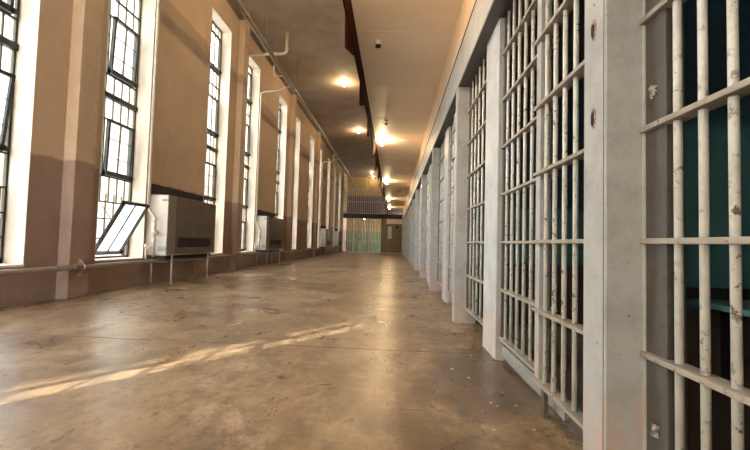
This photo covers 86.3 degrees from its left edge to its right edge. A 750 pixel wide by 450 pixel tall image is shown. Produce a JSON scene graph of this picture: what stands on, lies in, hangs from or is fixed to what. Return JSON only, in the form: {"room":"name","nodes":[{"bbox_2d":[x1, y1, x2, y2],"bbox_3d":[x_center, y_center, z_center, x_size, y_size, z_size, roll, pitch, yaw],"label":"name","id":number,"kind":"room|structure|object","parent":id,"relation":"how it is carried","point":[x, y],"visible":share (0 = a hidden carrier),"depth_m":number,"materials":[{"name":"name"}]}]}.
{"room":"prison interior","nodes":[
{"label":"prison interior","id":0,"kind":"room"},
{"bbox_2d":[0,0,347,307],"bbox_3d":[-3.753,-1.981,16.547,0.360,6.900,41.500,1,-3,3],"label":"wall","id":1,"kind":"structure","parent":0,"point":[183,67],"depth_m":7.83,"materials":[{"name":"paint"}]},
{"bbox_2d":[0,0,40,267],"bbox_3d":[-4.277,-2.460,4.337,0.325,5.862,1.140,1,-3,3],"label":"window","id":2,"kind":"structure","parent":1,"relation":"in","point":[17,93],"depth_m":4.82,"materials":[{"name":"white glass"}]},
{"bbox_2d":[55,0,104,298],"bbox_3d":[-3.997,-2.468,5.547,0.170,6.900,0.360,1,-3,3],"label":"pilaster","id":3,"kind":"object","parent":1,"relation":"attached to","point":[76,210],"visible":1,"depth_m":5.38,"materials":[{"name":"paint"}]},
{"bbox_2d":[0,0,248,261],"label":"window","id":4,"kind":"structure","parent":1,"relation":"in","point":[129,225],"depth_m":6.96,"materials":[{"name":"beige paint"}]},
{"bbox_2d":[144,0,160,259],"bbox_3d":[-3.505,-2.022,7.122,0.982,5.343,0.098,1,-3,3],"label":"riser pipe","id":5,"kind":"object","parent":1,"relation":"attached to","point":[154,232],"visible":0.96,"depth_m":7.11,"materials":[{"name":"white metal"}]},
{"bbox_2d":[203,7,231,254],"bbox_3d":[-4.021,-2.211,9.875,0.325,5.862,1.140,1,-3,3],"label":"window","id":6,"kind":"structure","parent":1,"relation":"in","point":[222,70],"depth_m":10.38,"materials":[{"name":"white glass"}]},
{"bbox_2d":[229,20,249,269],"bbox_3d":[-3.741,-2.219,11.085,0.170,6.900,0.360,1,-3,3],"label":"pilaster","id":7,"kind":"object","parent":1,"relation":"attached to","point":[244,31],"visible":0.95,"depth_m":10.97,"materials":[{"name":"paint"}]},
{"bbox_2d":[241,56,260,252],"bbox_3d":[-3.917,-2.109,12.141,0.325,5.862,1.140,1,-3,3],"label":"window","id":8,"kind":"structure","parent":1,"relation":"in","point":[254,84],"depth_m":12.66,"materials":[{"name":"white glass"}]},
{"bbox_2d":[249,31,288,55],"bbox_3d":[-3.113,-5.276,11.645,1.220,0.712,0.110,1,-3,3],"label":"vent pipe","id":9,"kind":"object","parent":1,"relation":"attached to","point":[287,32],"visible":0.92,"depth_m":11.60,"materials":[{"name":"beige metal"}]},
{"bbox_2d":[254,86,290,252],"bbox_3d":[-3.249,-1.773,12.661,0.982,5.343,0.098,1,-3,3],"label":"riser pipe","id":10,"kind":"object","parent":1,"relation":"attached to","point":[259,236],"visible":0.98,"depth_m":12.67,"materials":[{"name":"beige metal"}]},
{"bbox_2d":[275,94,287,249],"bbox_3d":[-3.765,-1.961,15.414,0.325,5.862,1.140,1,-3,3],"label":"window","id":11,"kind":"structure","parent":1,"relation":"in","point":[281,157],"depth_m":15.96,"materials":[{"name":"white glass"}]},
{"bbox_2d":[285,94,296,260],"bbox_3d":[-3.485,-1.970,16.624,0.170,6.900,0.360,1,-3,3],"label":"pilaster","id":12,"kind":"object","parent":1,"relation":"attached to","point":[290,194],"visible":0.92,"depth_m":16.49,"materials":[{"name":"paint"}]},
{"bbox_2d":[0,246,342,275],"bbox_3d":[-3.539,0.981,14.419,0.096,0.220,37.500,1,-3,3],"label":"pipe","id":13,"kind":"object","parent":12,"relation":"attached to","point":[81,265],"visible":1,"depth_m":5.77,"materials":[{"name":"beige metal"}]},
{"bbox_2d":[292,116,300,248],"bbox_3d":[-3.660,-1.859,17.679,0.325,5.862,1.140,1,-3,3],"label":"window","id":14,"kind":"structure","parent":1,"relation":"in","point":[298,123],"depth_m":18.23,"materials":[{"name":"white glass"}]},
{"bbox_2d":[306,135,314,248],"bbox_3d":[-3.509,-1.712,20.952,0.325,5.862,1.140,1,-3,3],"label":"window","id":15,"kind":"structure","parent":1,"relation":"in","point":[312,141],"depth_m":21.50,"materials":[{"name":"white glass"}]},
{"bbox_2d":[313,132,320,255],"bbox_3d":[-3.229,-1.721,22.162,0.170,6.900,0.360,1,-3,3],"label":"pilaster","id":16,"kind":"object","parent":1,"relation":"attached to","point":[318,138],"visible":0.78,"depth_m":22.02,"materials":[{"name":"paint"}]},
{"bbox_2d":[317,148,321,247],"bbox_3d":[-3.404,-1.610,23.218,0.325,5.862,1.140,1,-3,3],"label":"window","id":17,"kind":"structure","parent":1,"relation":"in","point":[320,148],"depth_m":23.78,"materials":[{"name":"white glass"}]},
{"bbox_2d":[326,158,330,228],"bbox_3d":[-3.253,-1.463,26.491,0.325,5.862,1.140,1,-3,3],"label":"window","id":18,"kind":"structure","parent":1,"relation":"in","point":[329,163],"depth_m":27.06,"materials":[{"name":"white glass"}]},
{"bbox_2d":[319,159,337,247],"bbox_3d":[-2.736,-1.274,23.738,0.982,5.343,0.098,1,-3,3],"label":"riser pipe","id":19,"kind":"object","parent":1,"relation":"attached to","point":[335,159],"visible":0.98,"depth_m":23.74,"materials":[{"name":"beige metal"}]},
{"bbox_2d":[330,154,334,253],"bbox_3d":[-2.972,-1.472,27.701,0.170,6.900,0.360,1,-3,3],"label":"pilaster","id":20,"kind":"object","parent":1,"relation":"attached to","point":[333,155],"visible":0.76,"depth_m":27.57,"materials":[{"name":"paint"}]},
{"bbox_2d":[332,167,335,246],"bbox_3d":[-3.148,-1.361,28.756,0.325,5.862,1.140,1,-3,3],"label":"window","id":21,"kind":"structure","parent":1,"relation":"in","point":[335,167],"depth_m":29.30,"materials":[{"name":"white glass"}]},
{"bbox_2d":[338,172,340,230],"bbox_3d":[-2.997,-1.214,32.029,0.325,5.862,1.140,1,-3,3],"label":"window","id":22,"kind":"structure","parent":1,"relation":"in","point":[339,172],"depth_m":32.60,"materials":[{"name":"clear glass"}]},
{"bbox_2d":[333,175,348,245],"bbox_3d":[-2.480,-1.025,29.276,0.982,5.343,0.098,1,-3,3],"label":"riser pipe","id":23,"kind":"object","parent":1,"relation":"attached to","point":[345,175],"visible":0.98,"depth_m":29.29,"materials":[{"name":"beige metal"}]},
{"bbox_2d":[340,169,344,251],"bbox_3d":[-2.716,-1.222,33.239,0.170,6.900,0.360,1,-3,3],"label":"pilaster","id":24,"kind":"object","parent":1,"relation":"attached to","point":[343,170],"visible":0.91,"depth_m":33.11,"materials":[{"name":"paint"}]},
{"bbox_2d":[0,251,582,449],"bbox_3d":[-0.024,1.632,16.211,8.100,0.156,42.100,1,-3,3],"label":"floor","id":25,"kind":"structure","parent":0,"point":[64,392],"depth_m":2.62,"materials":[{"name":"concrete"}]},
{"bbox_2d":[146,183,215,283],"bbox_3d":[-3.828,0.201,8.085,0.400,1.800,1.960,1,-3,3],"label":"wall heater","id":26,"kind":"object","parent":25,"relation":"on","point":[185,228],"visible":0.95,"depth_m":7.59,"materials":[{"name":"white metal"}]},
{"bbox_2d":[150,253,210,258],"bbox_3d":[-3.850,0.606,8.047,0.280,0.075,1.800,1,-3,3],"label":"drip tray","id":27,"kind":"object","parent":26,"relation":"on","point":[206,254],"depth_m":7.63,"materials":[{"name":"black metal"}]},
{"bbox_2d":[254,209,283,265],"bbox_3d":[-3.572,0.450,13.623,0.400,1.800,1.960,1,-3,3],"label":"wall heater","id":28,"kind":"object","parent":25,"relation":"on","point":[271,227],"visible":0.96,"depth_m":13.03,"materials":[{"name":"metal"}]},
{"bbox_2d":[256,249,280,251],"bbox_3d":[-3.594,0.856,13.586,0.280,0.075,1.800,1,-3,3],"label":"drip tray","id":29,"kind":"object","parent":28,"relation":"on","point":[261,250],"depth_m":12.86,"materials":[{"name":"black metal"}]},
{"bbox_2d":[319,225,330,254],"bbox_3d":[-3.060,0.948,24.700,0.400,1.800,1.960,1,-3,3],"label":"wall heater","id":30,"kind":"object","parent":25,"relation":"on","point":[326,233],"visible":0.97,"depth_m":23.92,"materials":[{"name":"metal"}]},
{"bbox_2d":[333,229,341,252],"bbox_3d":[-2.803,1.198,30.238,0.400,1.800,1.960,1,-3,3],"label":"wall heater","id":31,"kind":"object","parent":25,"relation":"on","point":[338,234],"visible":0.96,"depth_m":29.30,"materials":[{"name":"metal"}]},
{"bbox_2d":[342,218,380,251],"bbox_3d":[-1.186,0.847,33.130,3.282,2.840,0.110,1,-3,3],"label":"screen","id":32,"kind":"object","parent":25,"relation":"on","point":[368,229],"visible":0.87,"depth_m":33.11,"materials":[{"name":"metal"}]},
{"bbox_2d":[343,251,401,253],"bbox_3d":[-0.242,2.255,32.803,4.825,0.050,0.150,1,-3,3],"label":"trim","id":33,"kind":"structure","parent":25,"relation":"on","point":[343,251],"depth_m":32.73,"materials":[{"name":"beige paint"}]},
{"bbox_2d":[402,220,403,254],"bbox_3d":[2.194,0.920,30.060,0.236,2.608,0.156,1,-3,3],"label":"steel column","id":34,"kind":"structure","parent":25,"relation":"on","point":[403,220],"depth_m":30.00,"materials":[{"name":"grey metal"}]},
{"bbox_2d":[403,217,404,255],"bbox_3d":[2.063,0.792,27.216,0.236,2.608,0.156,1,-3,3],"label":"steel column","id":35,"kind":"structure","parent":25,"relation":"on","point":[404,217],"depth_m":27.15,"materials":[{"name":"grey metal"}]},
{"bbox_2d":[404,214,406,256],"bbox_3d":[1.931,0.664,24.372,0.236,2.608,0.156,1,-3,3],"label":"steel column","id":36,"kind":"structure","parent":25,"relation":"on","point":[405,214],"depth_m":24.31,"materials":[{"name":"grey metal"}]},
{"bbox_2d":[406,211,408,258],"bbox_3d":[1.800,0.536,21.528,0.236,2.608,0.156,1,-3,3],"label":"steel column","id":37,"kind":"structure","parent":25,"relation":"on","point":[407,211],"depth_m":21.46,"materials":[{"name":"grey metal"}]},
{"bbox_2d":[408,206,410,261],"bbox_3d":[1.668,0.408,18.683,0.236,2.608,0.156,1,-3,3],"label":"steel column","id":38,"kind":"structure","parent":25,"relation":"on","point":[409,218],"depth_m":18.62,"materials":[{"name":"grey metal"}]},
{"bbox_2d":[410,199,414,264],"bbox_3d":[1.536,0.280,15.839,0.236,2.608,0.156,1,-3,3],"label":"steel column","id":39,"kind":"structure","parent":25,"relation":"on","point":[412,200],"depth_m":15.77,"materials":[{"name":"grey metal"}]},
{"bbox_2d":[414,189,418,269],"bbox_3d":[1.405,0.152,12.995,0.236,2.608,0.156,1,-3,3],"label":"steel column","id":40,"kind":"structure","parent":25,"relation":"on","point":[416,267],"depth_m":12.93,"materials":[{"name":"grey metal"}]},
{"bbox_2d":[418,188,420,265],"bbox_3d":[1.407,0.051,12.458,0.075,2.452,0.938,1,-3,3],"label":"grille","id":41,"kind":"object","parent":40,"relation":"attached to","point":[420,188],"visible":0.47,"depth_m":12.72,"materials":[{"name":"grey metal"}]},
{"bbox_2d":[419,196,420,264],"bbox_3d":[1.374,0.097,11.769,0.085,2.608,0.425,1,-3,3],"label":"steel plate","id":42,"kind":"object","parent":25,"relation":"on","point":[420,196],"visible":0.2,"depth_m":11.85,"materials":[{"name":"paint"}]},
{"bbox_2d":[419,174,426,277],"bbox_3d":[1.273,0.024,10.151,0.236,2.608,0.156,1,-3,3],"label":"steel column","id":43,"kind":"structure","parent":25,"relation":"on","point":[422,274],"depth_m":10.09,"materials":[{"name":"grey metal"}]},
{"bbox_2d":[424,172,428,273],"bbox_3d":[1.276,-0.077,9.614,0.075,2.452,0.938,1,-3,3],"label":"grille","id":44,"kind":"object","parent":43,"relation":"attached to","point":[427,185],"visible":0.63,"depth_m":9.76,"materials":[{"name":"grey metal"}]},
{"bbox_2d":[427,164,431,282],"bbox_3d":[1.242,-0.031,8.925,0.085,2.608,0.425,1,-3,3],"label":"steel plate","id":45,"kind":"object","parent":25,"relation":"on","point":[430,167],"visible":0.5,"depth_m":8.79,"materials":[{"name":"paint"}]},
{"bbox_2d":[429,148,441,291],"bbox_3d":[1.142,-0.104,7.307,0.236,2.608,0.156,1,-3,3],"label":"steel column","id":46,"kind":"structure","parent":25,"relation":"on","point":[433,286],"depth_m":7.24,"materials":[{"name":"grey metal"}]},
{"bbox_2d":[436,138,444,287],"bbox_3d":[1.144,-0.205,6.769,0.075,2.452,0.938,1,-3,3],"label":"grille","id":47,"kind":"object","parent":46,"relation":"attached to","point":[441,164],"visible":0.72,"depth_m":6.89,"materials":[{"name":"grey metal"}]},
{"bbox_2d":[442,126,450,302],"bbox_3d":[1.111,-0.159,6.081,0.085,2.608,0.425,1,-3,3],"label":"steel plate","id":48,"kind":"object","parent":25,"relation":"on","point":[445,295],"visible":0.76,"depth_m":5.93,"materials":[{"name":"paint"}]},
{"bbox_2d":[447,121,453,294],"bbox_3d":[1.086,-0.266,5.401,0.060,2.452,0.945,1,-3,3],"label":"screen","id":49,"kind":"object","parent":48,"relation":"attached to","point":[452,125],"visible":0.35,"depth_m":5.78,"materials":[{"name":"beige paint"}]},
{"bbox_2d":[452,87,478,323],"bbox_3d":[1.010,-0.232,4.463,0.236,2.608,0.156,1,-3,3],"label":"steel column","id":50,"kind":"structure","parent":25,"relation":"on","point":[459,314],"depth_m":4.40,"materials":[{"name":"white paint"}]},
{"bbox_2d":[449,113,455,299],"bbox_3d":[1.001,-0.263,4.881,0.056,2.395,0.660,1,-3,3],"label":"gate","id":51,"kind":"object","parent":50,"relation":"attached to","point":[453,159],"visible":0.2,"depth_m":5.14,"materials":[{"name":"grey metal"}]},
{"bbox_2d":[464,59,486,325],"bbox_3d":[1.013,-0.333,3.925,0.075,2.452,0.938,1,-3,3],"label":"grille","id":52,"kind":"object","parent":50,"relation":"attached to","point":[474,99],"visible":0.78,"depth_m":4.04,"materials":[{"name":"grey metal"}]},
{"bbox_2d":[483,18,504,360],"bbox_3d":[0.979,-0.287,3.237,0.085,2.608,0.425,1,-3,3],"label":"pillar","id":53,"kind":"structure","parent":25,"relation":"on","point":[492,344],"depth_m":3.13,"materials":[{"name":"paint"}]},
{"bbox_2d":[498,0,559,382],"bbox_3d":[0.954,-0.394,2.557,0.060,2.452,0.945,1,-3,3],"label":"bars","id":54,"kind":"object","parent":53,"relation":"attached to","point":[510,43],"visible":0.78,"depth_m":2.64,"materials":[{"name":"beige paint"}]},
{"bbox_2d":[505,360,582,442],"bbox_3d":[0.975,0.928,2.303,0.085,0.100,1.330,1,-3,3],"label":"threshold","id":55,"kind":"object","parent":25,"relation":"on","point":[574,427],"visible":0.08,"depth_m":1.91,"materials":[{"name":"concrete"}]},
{"bbox_2d":[502,345,568,420],"bbox_3d":[0.927,0.906,2.424,0.024,0.083,1.085,1,-3,3],"label":"board","id":56,"kind":"object","parent":55,"relation":"attached to","point":[525,371],"visible":0.73,"depth_m":2.43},
{"bbox_2d":[541,389,547,418],"bbox_3d":[0.849,0.884,2.005,0.020,0.155,0.040,1,-3,3],"label":"post","id":57,"kind":"object","parent":25,"relation":"on","point":[544,397],"depth_m":1.99,"materials":[{"name":"grey metal"}]},
{"bbox_2d":[583,0,646,449],"bbox_3d":[0.864,-0.372,1.363,0.242,2.608,0.156,1,-3,3],"label":"steel column","id":58,"kind":"structure","parent":25,"relation":"on","point":[614,303],"depth_m":1.29,"materials":[{"name":"grey metal"}]},
{"bbox_2d":[531,0,583,428],"bbox_3d":[0.859,-0.401,1.817,0.056,2.395,0.660,1,-3,3],"label":"gate","id":59,"kind":"object","parent":58,"relation":"attached to","point":[546,27],"visible":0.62,"depth_m":1.89,"materials":[{"name":"grey metal"}]},
{"bbox_2d":[639,0,749,449],"bbox_3d":[0.870,-0.472,0.825,0.075,2.452,0.938,1,-3,3],"label":"grille","id":60,"kind":"object","parent":58,"relation":"attached to","point":[668,370],"visible":1,"depth_m":1.14,"materials":[{"name":"white metal"}]},
{"bbox_2d":[226,0,377,176],"bbox_3d":[0.142,-5.456,16.523,8.150,0.250,42.100,1,-3,3],"label":"ceiling","id":61,"kind":"structure","parent":0,"point":[317,52],"depth_m":13.80,"materials":[{"name":"paint"}]},
{"bbox_2d":[233,0,358,188],"bbox_3d":[-2.545,-4.744,16.615,0.351,1.310,41.460,1,-3,3],"label":"ceiling pipe","id":62,"kind":"object","parent":61,"relation":"hanging from","point":[246,15],"visible":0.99,"depth_m":11.50,"materials":[{"name":"brown metal"}]},
{"bbox_2d":[346,177,402,251],"bbox_3d":[1.036,-0.947,37.222,8.100,6.900,0.300,1,-3,3],"label":"wall","id":63,"kind":"structure","parent":0,"point":[367,190],"depth_m":37.17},
{"bbox_2d":[381,219,401,252],"bbox_3d":[1.547,0.921,33.136,2.100,2.840,0.120,1,-3,3],"label":"wall","id":64,"kind":"structure","parent":0,"point":[383,221],"depth_m":33.07,"materials":[{"name":"paint"}]},
{"bbox_2d":[342,0,387,216],"bbox_3d":[0.183,-1.790,14.352,0.022,0.820,37.500,1,-3,3],"label":"trim","id":65,"kind":"structure","parent":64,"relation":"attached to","point":[351,38],"depth_m":5.72,"materials":[{"name":"red metal"}]},
{"bbox_2d":[343,213,402,218],"bbox_3d":[-0.086,-0.722,33.215,5.450,0.360,0.220,1,-3,3],"label":"beam","id":66,"kind":"structure","parent":64,"relation":"on","point":[345,215],"depth_m":33.11,"materials":[{"name":"brown metal"}]},
{"bbox_2d":[344,177,383,213],"bbox_3d":[-0.862,-2.473,33.270,3.751,3.100,0.070,1,-3,3],"label":"screen","id":67,"kind":"object","parent":66,"relation":"on","point":[346,189],"visible":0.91,"depth_m":33.25,"materials":[{"name":"metal"}]},
{"bbox_2d":[382,224,401,252],"bbox_3d":[1.385,1.121,33.004,1.582,2.420,0.080,1,-3,3],"label":"door","id":68,"kind":"structure","parent":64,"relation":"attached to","point":[384,233],"depth_m":32.98,"materials":[{"name":"brown paint"}]},
{"bbox_2d":[388,226,391,238],"bbox_3d":[1.216,0.614,32.975,0.320,1.020,0.020,1,-3,3],"label":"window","id":69,"kind":"structure","parent":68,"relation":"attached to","point":[389,227],"depth_m":32.97,"materials":[{"name":"glass"}]},
{"bbox_2d":[386,219,401,223],"bbox_3d":[1.626,-0.289,33.119,1.340,0.420,0.025,1,-3,3],"label":"trim","id":70,"kind":"structure","parent":64,"relation":"attached to","point":[389,221],"depth_m":33.11,"materials":[{"name":"beige paint"}]},
{"bbox_2d":[402,0,476,216],"bbox_3d":[1.404,-1.495,14.282,0.032,0.030,37.500,1,-3,3],"label":"trim","id":71,"kind":"structure","parent":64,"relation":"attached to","point":[475,0],"depth_m":4.97,"materials":[{"name":"beige"}]},
{"bbox_2d":[351,0,463,210],"bbox_3d":[0.991,-2.080,14.327,1.580,0.160,37.500,1,-3,3],"label":"ceiling","id":72,"kind":"structure","parent":0,"point":[402,76],"depth_m":6.09,"materials":[{"name":"paint"}]},
{"bbox_2d":[375,39,381,48],"bbox_3d":[0.043,-2.378,5.266,0.090,0.088,0.089,1,-3,3],"label":"security camera","id":73,"kind":"object","parent":72,"relation":"attached to","point":[378,42],"visible":1,"depth_m":5.24,"materials":[{"name":"beige paint"}]},
{"bbox_2d":[385,31,452,181],"bbox_3d":[0.784,-2.030,13.733,1.185,0.004,35.008,1,-3,3],"label":"soffit seam","id":74,"kind":"structure","parent":72,"relation":"attached to","point":[397,31],"depth_m":6.72,"materials":[{"name":"beige paint"}]},
{"bbox_2d":[402,0,537,220],"bbox_3d":[1.572,-1.296,14.265,0.375,0.380,37.500,1,-3,3],"label":"steel beam","id":75,"kind":"structure","parent":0,"point":[481,10],"depth_m":4.41,"materials":[{"name":"grey paint"}]},
{"bbox_2d":[403,0,474,212],"bbox_3d":[1.593,-1.735,14.284,0.355,0.500,37.500,1,-3,3],"label":"trim","id":76,"kind":"structure","parent":75,"relation":"on","point":[467,6],"depth_m":5.60,"materials":[{"name":"beige paint"}]},
{"bbox_2d":[476,85,583,325],"bbox_3d":[2.173,-0.259,4.415,2.090,2.720,0.090,1,-3,3],"label":"cell","id":77,"kind":"structure","parent":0,"point":[581,88],"depth_m":4.38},
{"bbox_2d":[510,0,584,85],"bbox_3d":[2.729,-1.147,14.205,1.950,0.100,37.500,1,-3,3],"label":"ceiling","id":78,"kind":"structure","parent":0,"point":[581,2],"depth_m":3.58,"materials":[{"name":"paint"}]},
{"bbox_2d":[684,0,749,449],"bbox_3d":[2.030,-0.398,1.315,2.090,2.720,0.090,1,-3,3],"label":"cell","id":79,"kind":"structure","parent":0,"point":[717,22],"depth_m":1.30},
{"bbox_2d":[402,0,531,221],"bbox_3d":[1.520,-1.101,14.259,0.269,0.012,37.500,1,-3,3],"label":"trim","id":80,"kind":"structure","parent":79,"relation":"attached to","point":[499,9],"depth_m":3.73,"materials":[{"name":"grey metal"}]},
{"bbox_2d":[686,287,749,377],"bbox_3d":[1.981,0.359,1.092,2.030,0.285,0.288,1,-3,3],"label":"table","id":81,"kind":"object","parent":79,"relation":"attached to","point":[720,297],"visible":0.5,"depth_m":1.25,"materials":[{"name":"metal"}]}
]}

